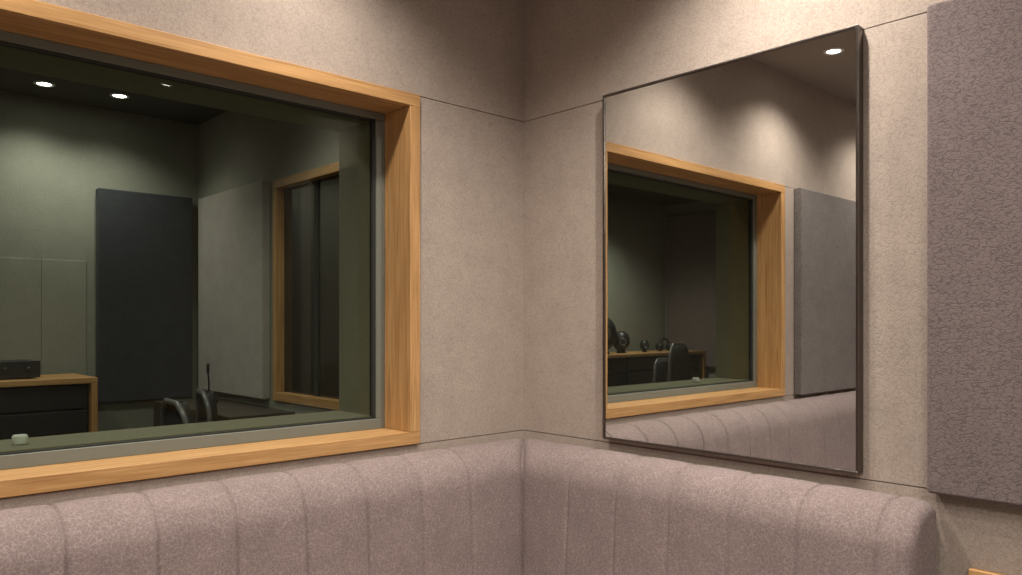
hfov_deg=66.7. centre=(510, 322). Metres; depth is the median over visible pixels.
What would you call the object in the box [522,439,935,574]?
sofa backrest
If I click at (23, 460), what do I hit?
bead
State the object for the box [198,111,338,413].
wall
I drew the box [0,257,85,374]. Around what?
boards
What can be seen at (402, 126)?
window frame
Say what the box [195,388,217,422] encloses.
office chair
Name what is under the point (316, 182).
mullion
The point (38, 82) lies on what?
recessed light
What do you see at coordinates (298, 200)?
pane
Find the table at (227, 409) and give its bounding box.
[154,398,294,426]
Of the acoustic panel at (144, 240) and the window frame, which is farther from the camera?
the acoustic panel at (144, 240)
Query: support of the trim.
attached to the wall at (577, 53)
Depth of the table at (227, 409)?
4.13 m
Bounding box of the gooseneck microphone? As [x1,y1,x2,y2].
[206,363,217,402]
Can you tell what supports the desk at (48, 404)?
on the floor
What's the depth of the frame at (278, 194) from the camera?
4.17 m
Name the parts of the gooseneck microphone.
stem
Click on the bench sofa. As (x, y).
(516, 506)
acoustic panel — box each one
[96,188,191,402]
[198,180,269,398]
[927,0,1021,505]
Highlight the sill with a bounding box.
[0,428,419,497]
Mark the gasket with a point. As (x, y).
(2, 43)
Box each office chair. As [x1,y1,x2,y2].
[160,398,192,425]
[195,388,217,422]
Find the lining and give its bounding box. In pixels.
[0,45,370,452]
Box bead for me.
[0,30,384,469]
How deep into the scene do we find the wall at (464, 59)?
2.74 m
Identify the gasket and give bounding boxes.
[0,40,374,455]
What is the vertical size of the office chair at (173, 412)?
0.987 m
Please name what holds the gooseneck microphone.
on the table at (227, 409)
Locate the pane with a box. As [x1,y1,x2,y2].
[284,175,338,398]
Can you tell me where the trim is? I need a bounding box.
[968,567,1006,574]
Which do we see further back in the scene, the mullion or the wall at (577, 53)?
the mullion
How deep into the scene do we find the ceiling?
4.41 m
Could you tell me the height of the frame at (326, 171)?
1.183 m
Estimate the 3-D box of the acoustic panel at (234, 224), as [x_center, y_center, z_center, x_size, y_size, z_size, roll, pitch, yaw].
[-1.634,-0.180,4.541,0.050,1.190,0.890,0,0,-43]
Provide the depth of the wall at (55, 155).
4.52 m
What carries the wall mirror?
attached to the wall at (577, 53)
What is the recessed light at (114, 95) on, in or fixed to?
in the ceiling
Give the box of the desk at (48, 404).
[0,373,97,439]
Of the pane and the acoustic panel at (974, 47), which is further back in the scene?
the pane
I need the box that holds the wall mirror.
[603,25,862,474]
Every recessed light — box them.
[33,80,55,86]
[109,93,129,98]
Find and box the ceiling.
[0,67,225,124]
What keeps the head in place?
attached to the wall at (464, 59)
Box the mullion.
[314,180,318,396]
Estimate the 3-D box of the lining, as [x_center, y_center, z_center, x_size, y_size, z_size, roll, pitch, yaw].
[-1.085,-0.185,2.306,1.573,1.150,0.233,0,0,-43]
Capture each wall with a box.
[0,0,523,509]
[0,91,197,430]
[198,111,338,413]
[524,0,1021,574]
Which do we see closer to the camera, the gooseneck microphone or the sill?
the sill
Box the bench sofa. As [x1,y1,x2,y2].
[0,438,935,574]
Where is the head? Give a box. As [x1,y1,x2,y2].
[0,0,419,113]
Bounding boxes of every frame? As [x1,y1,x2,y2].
[273,162,338,410]
[273,188,283,391]
[385,105,419,431]
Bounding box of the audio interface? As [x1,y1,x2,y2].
[0,359,39,378]
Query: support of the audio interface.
on the desk at (48, 404)

